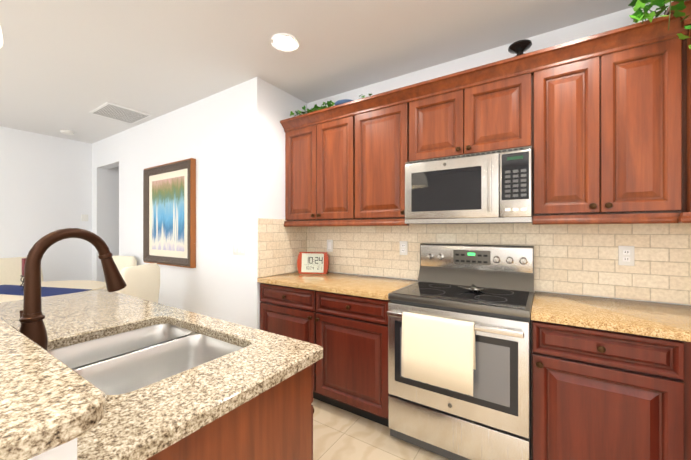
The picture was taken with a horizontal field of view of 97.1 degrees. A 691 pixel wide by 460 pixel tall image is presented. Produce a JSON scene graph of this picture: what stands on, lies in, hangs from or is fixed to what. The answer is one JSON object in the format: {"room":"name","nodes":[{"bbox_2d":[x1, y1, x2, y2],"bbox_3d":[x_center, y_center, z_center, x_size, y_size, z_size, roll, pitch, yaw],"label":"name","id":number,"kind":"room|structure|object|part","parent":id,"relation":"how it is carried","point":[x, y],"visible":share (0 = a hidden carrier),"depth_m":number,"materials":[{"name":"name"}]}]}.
{"room":"kitchen","nodes":[
{"label":"kitchen","id":0,"kind":"room"},
{"bbox_2d":[0,126,91,281],"bbox_3d":[-4.738,0.011,3.284,0.120,2.620,6.500,0,0,33],"label":"wall","id":1,"kind":"structure","parent":0,"point":[45,184],"depth_m":4.17,"materials":[{"name":"white paint"}]},
{"bbox_2d":[81,214,87,220],"bbox_3d":[-3.852,-0.178,4.509,0.019,0.100,0.080,0,0,33],"label":"thermostat","id":2,"kind":"object","parent":1,"relation":"attached to","point":[84,217],"visible":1,"depth_m":4.50,"materials":[{"name":"white plastic"}]},
{"bbox_2d":[108,166,118,255],"bbox_3d":[-3.213,0.013,5.268,0.100,2.620,1.510,0,0,33],"label":"wall","id":3,"kind":"structure","parent":0,"point":[113,209],"depth_m":4.66,"materials":[{"name":"white paint"}]},
{"bbox_2d":[92,81,245,325],"bbox_3d":[-2.323,0.012,3.659,3.510,2.620,0.208,0,0,33],"label":"wall","id":4,"kind":"structure","parent":0,"point":[208,133],"depth_m":3.15,"materials":[{"name":"white paint"}]},
{"bbox_3d":[-1.948,-0.169,3.329,1.000,1.100,0.066,0,0,33],"label":"painting","id":5,"kind":"part","parent":4,"relation":"part of"},
{"bbox_2d":[233,242,244,255],"bbox_3d":[-0.944,0.166,2.708,0.162,0.115,0.009,0,0,33],"label":"light switch","id":6,"kind":"object","parent":4,"relation":"attached to","point":[238,248],"visible":1,"depth_m":2.70,"materials":[{"name":"white plastic"}]},
{"bbox_2d":[245,77,306,329],"bbox_3d":[-0.634,0.011,2.899,0.150,2.620,0.650,0,0,33],"label":"wall","id":7,"kind":"structure","parent":0,"point":[269,107],"depth_m":2.65,"materials":[{"name":"white paint"}]},
{"bbox_2d":[257,218,308,277],"bbox_3d":[-0.575,0.153,2.845,0.008,0.503,0.616,0,0,33],"label":"tile backsplash","id":8,"kind":"structure","parent":7,"relation":"attached to","point":[279,246],"depth_m":2.78,"materials":[{"name":"tile"}]},
{"bbox_2d":[0,0,634,143],"bbox_3d":[-1.786,-1.330,1.294,7.400,0.060,6.800,0,0,33],"label":"ceiling","id":9,"kind":"structure","parent":0,"point":[70,65],"depth_m":2.15,"materials":[{"name":"white paint"}]},
{"bbox_2d":[0,27,2,47],"bbox_3d":[-1.172,-0.940,0.844,0.300,0.719,0.300,0,0,33],"label":"recessed light","id":10,"kind":"object","parent":9,"relation":"hanging from","point":[1,40],"visible":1,"depth_m":0.94,"materials":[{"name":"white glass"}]},
{"bbox_2d":[60,130,73,134],"bbox_3d":[-3.654,-1.280,4.010,0.136,0.034,0.136,0,0,33],"label":"smoke detector","id":11,"kind":"object","parent":9,"relation":"attached to","point":[67,132],"visible":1,"depth_m":3.98,"materials":[{"name":"white plastic"}]},
{"bbox_2d":[89,102,151,123],"bbox_3d":[-2.501,-1.292,3.398,0.500,0.013,0.420,0,0,33],"label":"ceiling vent","id":12,"kind":"object","parent":9,"relation":"in","point":[118,112],"visible":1,"depth_m":3.37,"materials":[{"name":"white metal"}]},
{"bbox_2d":[271,33,298,51],"bbox_3d":[-0.417,-1.293,2.108,0.189,0.011,0.189,0,0,-12],"label":"recessed light","id":13,"kind":"object","parent":9,"relation":"in","point":[286,42],"visible":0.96,"depth_m":2.08,"materials":[{"name":"white"}]},
{"bbox_2d":[311,398,449,459],"bbox_3d":[-1.786,1.350,1.292,7.400,0.060,6.800,0,0,33],"label":"floor","id":14,"kind":"structure","parent":0,"point":[340,434],"depth_m":1.91,"materials":[{"name":"tile"}]},
{"bbox_2d":[0,257,42,284],"bbox_3d":[-3.637,0.815,3.453,0.565,0.988,0.500,0,0,23],"label":"chair","id":15,"kind":"object","parent":14,"relation":"on","point":[10,270],"visible":0.12,"depth_m":3.49,"materials":[{"name":"beige fabric"}]},
{"bbox_2d":[0,280,105,302],"bbox_3d":[-3.020,0.946,2.877,1.200,0.750,1.200,0,0,33],"label":"dining table","id":16,"kind":"object","parent":14,"relation":"on","point":[87,284],"visible":0.1,"depth_m":3.14,"materials":[{"name":"beige wood"}]},
{"bbox_2d":[0,285,23,295],"bbox_3d":[-3.152,0.569,2.900,0.828,0.005,0.345,0,0,13],"label":"table runner","id":17,"kind":"object","parent":16,"relation":"on","point":[17,290],"depth_m":2.86,"materials":[{"name":"blue fabric"}]},
{"bbox_2d":[20,258,25,290],"bbox_3d":[-2.993,0.417,2.883,0.110,0.300,0.110,0,0,33],"label":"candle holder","id":18,"kind":"object","parent":17,"relation":"on","point":[23,264],"visible":0.15,"depth_m":2.85,"materials":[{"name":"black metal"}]},
{"bbox_2d":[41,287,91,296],"bbox_3d":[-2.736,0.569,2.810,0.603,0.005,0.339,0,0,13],"label":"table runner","id":19,"kind":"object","parent":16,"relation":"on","point":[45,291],"depth_m":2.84,"materials":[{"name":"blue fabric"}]},
{"bbox_2d":[104,256,136,289],"bbox_3d":[-2.835,0.816,3.535,0.500,0.988,0.565,0,0,23],"label":"chair","id":20,"kind":"object","parent":14,"relation":"on","point":[121,262],"visible":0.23,"depth_m":3.69,"materials":[{"name":"beige fabric"}]},
{"bbox_2d":[116,263,159,302],"bbox_3d":[-2.105,0.815,2.798,0.565,0.988,0.500,0,0,5],"label":"chair","id":21,"kind":"object","parent":14,"relation":"on","point":[142,281],"visible":0.29,"depth_m":2.76,"materials":[{"name":"beige fabric"}]},
{"bbox_2d":[0,289,322,459],"bbox_3d":[-1.095,0.803,1.267,1.925,1.034,0.814,0,0,33],"label":"kitchen island","id":22,"kind":"object","parent":14,"relation":"on","point":[106,375],"depth_m":0.98,"materials":[{"name":"beige stone"}]},
{"bbox_2d":[0,313,119,459],"bbox_3d":[-1.352,0.268,0.842,2.120,0.036,0.460,0,0,33],"label":"island countertop","id":23,"kind":"structure","parent":22,"relation":"on","point":[48,404],"depth_m":0.47,"materials":[{"name":"beige stone"}]},
{"bbox_2d":[19,228,126,350],"bbox_3d":[-0.890,0.199,1.016,0.125,0.411,0.295,0,0,33],"label":"faucet","id":24,"kind":"object","parent":23,"relation":"on","point":[32,327],"visible":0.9,"depth_m":0.91,"materials":[{"name":"brown metal"}]},
{"bbox_2d":[260,283,389,426],"bbox_3d":[-0.056,0.883,2.532,1.214,0.876,0.628,0,0,33],"label":"base cabinet","id":25,"kind":"object","parent":14,"relation":"on","point":[351,375],"depth_m":2.15,"materials":[{"name":"brown wood"}]},
{"bbox_2d":[257,271,417,299],"bbox_3d":[-0.063,0.425,2.520,1.215,0.036,0.640,0,0,33],"label":"countertop","id":26,"kind":"structure","parent":25,"relation":"on","point":[376,287],"depth_m":2.36,"materials":[{"name":"beige stone"}]},
{"bbox_2d":[297,252,328,273],"bbox_3d":[-0.303,0.306,2.851,0.300,0.199,0.060,0,0,9],"label":"clock","id":27,"kind":"object","parent":26,"relation":"on","point":[312,262],"visible":1,"depth_m":2.83,"materials":[{"name":"red plastic"}]},
{"bbox_2d":[387,243,533,459],"bbox_3d":[0.736,0.714,1.934,0.762,1.214,0.742,0,0,33],"label":"range","id":28,"kind":"object","parent":14,"relation":"on","point":[459,351],"visible":1,"depth_m":1.69,"materials":[{"name":"grey metal"}]},
{"bbox_2d":[401,312,475,395],"bbox_3d":[0.504,0.663,1.686,0.390,0.365,0.072,0,0,33],"label":"towel","id":29,"kind":"object","parent":28,"relation":"hanging from","point":[439,348],"depth_m":1.65,"materials":[{"name":"beige fabric"}]},
{"bbox_3d":[0.844,0.380,1.980,0.216,0.027,0.216,0,0,33],"label":"dish","id":30,"kind":"part","parent":28,"relation":"part of","materials":[{"name":"silver metal"}]},
{"bbox_2d":[531,320,690,459],"bbox_3d":[1.318,0.882,1.633,0.534,0.876,0.628,0,0,33],"label":"base cabinet","id":31,"kind":"object","parent":14,"relation":"on","point":[597,394],"depth_m":1.36,"materials":[{"name":"brown wood"}]},
{"bbox_2d":[531,291,690,341],"bbox_3d":[1.417,0.424,1.044,1.347,0.036,1.490,0,0,33],"label":"countertop","id":32,"kind":"structure","parent":31,"relation":"on","point":[661,320],"depth_m":1.47,"materials":[{"name":"beige stone"}]},
{"bbox_2d":[307,1,690,305],"bbox_3d":[1.025,0.011,2.275,3.610,2.620,0.120,0,0,33],"label":"wall","id":33,"kind":"structure","parent":0,"point":[606,23],"depth_m":2.17,"materials":[{"name":"white paint"}]},
{"bbox_2d":[284,108,355,223],"bbox_3d":[-0.163,-0.514,2.785,0.760,0.870,0.323,0,0,33],"label":"upper cabinet","id":34,"kind":"object","parent":33,"relation":"attached to","point":[320,153],"depth_m":2.62,"materials":[{"name":"brown wood"}]},
{"bbox_2d":[290,100,334,116],"bbox_3d":[-0.281,-1.073,2.736,0.505,0.095,0.149,0,0,33],"label":"ivy","id":35,"kind":"object","parent":34,"relation":"on","point":[316,107],"visible":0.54,"depth_m":2.71,"materials":[{"name":"green plant"}]},
{"bbox_2d":[356,96,407,223],"bbox_3d":[0.346,-0.514,2.452,0.457,0.870,0.323,0,0,33],"label":"upper cabinet","id":36,"kind":"object","parent":33,"relation":"attached to","point":[382,128],"depth_m":2.31,"materials":[{"name":"brown wood"}]},
{"bbox_2d":[335,99,353,105],"bbox_3d":[0.006,-1.025,2.535,0.196,0.038,0.196,0,0,33],"label":"decorative bowl","id":37,"kind":"object","parent":36,"relation":"on","point":[338,102],"visible":0.23,"depth_m":2.46,"materials":[{"name":"blue ceramic"}]},
{"bbox_2d":[408,64,535,161],"bbox_3d":[0.856,-0.714,2.118,0.762,0.470,0.323,0,0,33],"label":"upper cabinet","id":38,"kind":"object","parent":33,"relation":"attached to","point":[495,111],"depth_m":1.95,"materials":[{"name":"brown wood"}]},
{"bbox_2d":[405,146,532,223],"bbox_3d":[0.826,-0.260,2.071,0.756,0.429,0.432,0,0,33],"label":"microwave","id":39,"kind":"object","parent":38,"relation":"attached to","point":[493,187],"visible":1,"depth_m":1.89,"materials":[{"name":"grey metal"}]},
{"bbox_2d":[309,223,690,304],"bbox_3d":[1.002,0.152,2.213,3.340,0.503,0.008,0,0,33],"label":"tile backsplash","id":40,"kind":"structure","parent":33,"relation":"attached to","point":[580,259],"depth_m":1.95,"materials":[{"name":"tile"}]},
{"bbox_2d":[327,240,332,251],"bbox_3d":[-0.153,0.151,2.958,0.070,0.115,0.009,0,0,33],"label":"light switch","id":41,"kind":"object","parent":40,"relation":"attached to","point":[329,245],"visible":1,"depth_m":2.95,"materials":[{"name":"white plastic"}]},
{"bbox_2d":[400,241,407,254],"bbox_3d":[0.483,0.151,2.542,0.070,0.115,0.009,0,0,33],"label":"electrical outlet","id":42,"kind":"object","parent":40,"relation":"attached to","point":[403,247],"visible":1,"depth_m":2.54,"materials":[{"name":"white plastic"}]},
{"bbox_2d":[618,246,633,265],"bbox_3d":[1.642,0.150,1.784,0.070,0.115,0.009,0,0,33],"label":"electrical outlet","id":43,"kind":"object","parent":40,"relation":"attached to","point":[625,255],"visible":1,"depth_m":1.78,"materials":[{"name":"white plastic"}]},
{"bbox_2d":[528,4,690,219],"bbox_3d":[1.436,-0.558,1.739,0.624,0.956,0.323,0,0,33],"label":"upper cabinet","id":44,"kind":"object","parent":33,"relation":"attached to","point":[600,123],"depth_m":1.58,"materials":[{"name":"brown wood"}]},
{"bbox_2d":[508,39,531,56],"bbox_3d":[1.096,-1.085,1.918,0.132,0.157,0.132,0,0,33],"label":"bowl","id":45,"kind":"object","parent":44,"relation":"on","point":[519,47],"visible":0.5,"depth_m":1.89,"materials":[{"name":"black ceramic"}]},
{"bbox_2d":[672,12,690,219],"bbox_3d":[1.986,-0.530,1.352,0.747,0.900,0.368,0,0,33],"label":"upper cabinet","id":46,"kind":"object","parent":33,"relation":"attached to","point":[685,53],"depth_m":1.45,"materials":[{"name":"brown wood"}]},
{"bbox_2d":[628,0,690,48],"bbox_3d":[1.688,-0.967,1.356,0.686,0.438,0.405,0,0,33],"label":"ivy","id":47,"kind":"object","parent":46,"relation":"on","point":[638,14],"visible":0.98,"depth_m":1.38,"materials":[{"name":"green plant"}]}
]}

